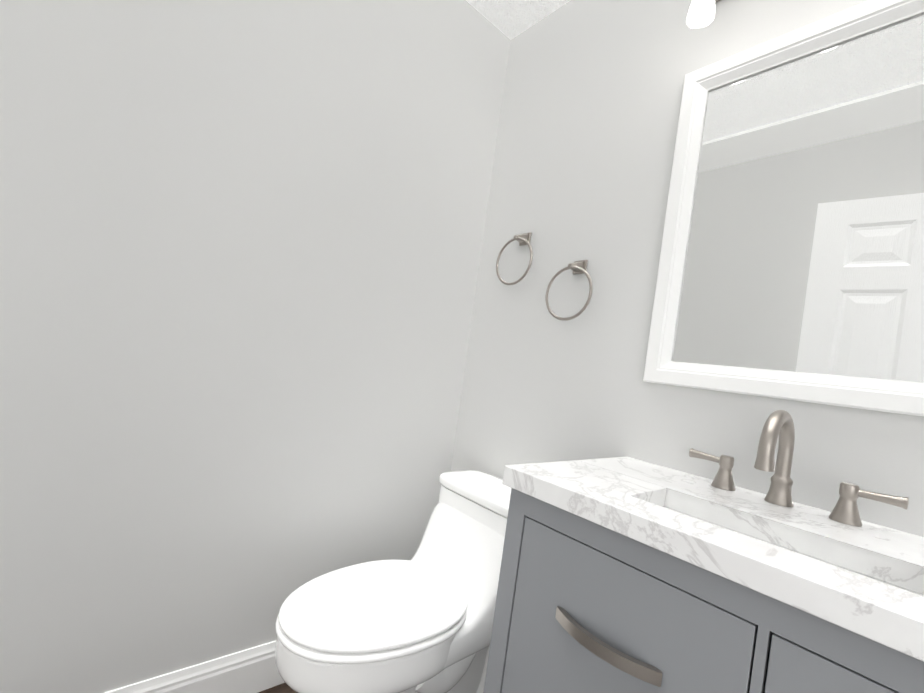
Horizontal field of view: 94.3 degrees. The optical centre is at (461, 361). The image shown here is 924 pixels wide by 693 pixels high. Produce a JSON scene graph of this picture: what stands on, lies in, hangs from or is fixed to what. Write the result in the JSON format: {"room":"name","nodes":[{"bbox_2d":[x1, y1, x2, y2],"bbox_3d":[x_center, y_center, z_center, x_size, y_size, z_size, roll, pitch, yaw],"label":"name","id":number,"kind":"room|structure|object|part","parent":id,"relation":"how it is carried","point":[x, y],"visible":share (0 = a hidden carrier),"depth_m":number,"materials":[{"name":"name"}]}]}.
{"room":"bathroom","nodes":[
{"label":"bathroom","id":0,"kind":"room"},
{"bbox_2d":[0,0,510,692],"bbox_3d":[-0.568,-0.209,1.324,1.740,2.440,0.120,8,0,-41],"label":"wall","id":1,"kind":"structure","parent":0,"point":[240,246],"depth_m":1.18,"materials":[{"name":"grey paint"}]},
{"bbox_2d":[105,640,284,692],"bbox_3d":[-0.683,0.936,1.266,1.500,0.140,0.015,8,0,-41],"label":"baseboard","id":2,"kind":"structure","parent":1,"relation":"attached to","point":[253,670],"depth_m":1.25,"materials":[{"name":"white wood"}]},
{"bbox_2d":[258,683,297,692],"bbox_3d":[0.228,1.158,0.178,1.740,0.060,3.120,8,0,-41],"label":"floor","id":3,"kind":"structure","parent":0,"point":[283,688],"depth_m":1.34,"materials":[{"name":"brown wood"}]},
{"bbox_2d":[275,470,510,692],"bbox_3d":[-0.143,0.727,1.217,0.749,0.703,0.400,8,0,-41],"label":"toilet","id":4,"kind":"object","parent":3,"relation":"on","point":[421,621],"visible":0.92,"depth_m":1.13,"materials":[{"name":"white ceramic"}]},
{"bbox_3d":[-0.254,0.863,1.138,0.499,0.402,0.376,8,0,-41],"label":"bowl","id":5,"kind":"part","parent":4,"relation":"part of","materials":[{"name":"white ceramic"}]},
{"bbox_3d":[-0.232,0.653,1.134,0.492,0.017,0.386,8,0,-41],"label":"seat","id":6,"kind":"part","parent":4,"relation":"part of","materials":[{"name":"white plastic"}]},
{"bbox_3d":[0.106,0.426,1.396,0.206,0.037,0.400,8,0,-41],"label":"lid","id":7,"kind":"part","parent":4,"relation":"part of","materials":[{"name":"white ceramic"}]},
{"bbox_2d":[483,457,923,692],"bbox_3d":[0.459,0.713,0.746,0.507,0.890,0.774,8,0,-41],"label":"bathroom vanity","id":8,"kind":"object","parent":3,"relation":"on","point":[624,575],"visible":1,"depth_m":0.67,"materials":[{"name":"painted wood"},{"name":"marble"},{"name":"brushed nickel"}]},
{"bbox_3d":[0.213,0.662,0.708,0.018,0.677,0.393,8,0,-41],"label":"door","id":9,"kind":"part","parent":8,"relation":"part of","materials":[{"name":"grey wood"}]},
{"bbox_3d":[0.303,0.697,0.565,0.035,0.474,0.529,8,0,-41],"label":"handle","id":10,"kind":"part","parent":8,"relation":"part of","materials":[{"name":"silver metal"}]},
{"bbox_2d":[689,410,908,526],"bbox_3d":[0.615,0.189,0.838,0.177,0.191,0.361,8,0,-41],"label":"faucet","id":11,"kind":"object","parent":8,"relation":"on","point":[780,423],"visible":0.98,"depth_m":0.81,"materials":[{"name":"silver metal"}]},
{"bbox_3d":[0.571,0.244,0.978,0.047,0.072,0.101,8,0,-41],"label":"handle","id":12,"kind":"part","parent":11,"relation":"part of","materials":[{"name":"silver metal"}]},
{"bbox_3d":[0.615,0.189,0.838,0.177,0.191,0.049,8,0,-41],"label":"spout","id":13,"kind":"part","parent":11,"relation":"part of","materials":[{"name":"silver metal"}]},
{"bbox_3d":[0.739,0.266,0.781,0.047,0.072,0.101,8,0,-41],"label":"handle","id":14,"kind":"part","parent":11,"relation":"part of","materials":[{"name":"silver metal"}]},
{"bbox_3d":[0.464,0.464,0.452,0.018,0.218,0.249,8,0,-41],"label":"drawer","id":15,"kind":"part","parent":8,"relation":"part of","materials":[{"name":"grey wood"}]},
{"bbox_2d":[466,0,569,39],"bbox_3d":[0.152,-1.374,0.685,1.740,0.060,1.820,8,0,-41],"label":"ceiling","id":16,"kind":"structure","parent":0,"point":[510,19],"depth_m":1.63,"materials":[{"name":"white paint"}]},
{"bbox_2d":[451,0,923,536],"bbox_3d":[1.047,0.012,0.667,0.120,2.440,3.000,8,0,-41],"label":"wall","id":17,"kind":"structure","parent":0,"point":[587,130],"depth_m":1.33,"materials":[{"name":"grey paint"}]},
{"bbox_2d":[496,232,532,284],"bbox_3d":[0.204,-0.376,1.566,0.059,0.205,0.175,8,0,-41],"label":"towel ring","id":18,"kind":"object","parent":17,"relation":"attached to","point":[523,239],"visible":1,"depth_m":1.56,"materials":[{"name":"silver metal"}]},
{"bbox_3d":[0.215,-0.455,1.566,0.059,0.044,0.050,8,0,-41],"label":"post","id":19,"kind":"part","parent":18,"relation":"part of","materials":[{"name":"silver metal"}]},
{"bbox_2d":[545,260,592,320],"bbox_3d":[0.352,-0.229,1.370,0.059,0.205,0.175,8,0,-41],"label":"towel ring","id":20,"kind":"object","parent":17,"relation":"attached to","point":[578,267],"visible":1,"depth_m":1.36,"materials":[{"name":"silver metal"}]},
{"bbox_3d":[0.363,-0.308,1.371,0.059,0.044,0.050,8,0,-41],"label":"post","id":21,"kind":"part","parent":20,"relation":"part of","materials":[{"name":"silver metal"}]},
{"bbox_2d":[686,0,720,28],"bbox_3d":[0.764,-0.909,0.925,0.165,0.194,0.515,8,0,-41],"label":"sconce","id":22,"kind":"object","parent":17,"relation":"attached to","point":[701,13],"visible":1,"depth_m":1.06,"materials":[{"name":"white glass"}]},
{"bbox_2d":[643,0,923,416],"bbox_3d":[0.756,-0.338,0.946,0.028,0.847,0.610,8,0,-41],"label":"mirror","id":23,"kind":"object","parent":17,"relation":"attached to","point":[791,264],"visible":1,"depth_m":0.95,"materials":[{"name":"white mirror"}]}
]}

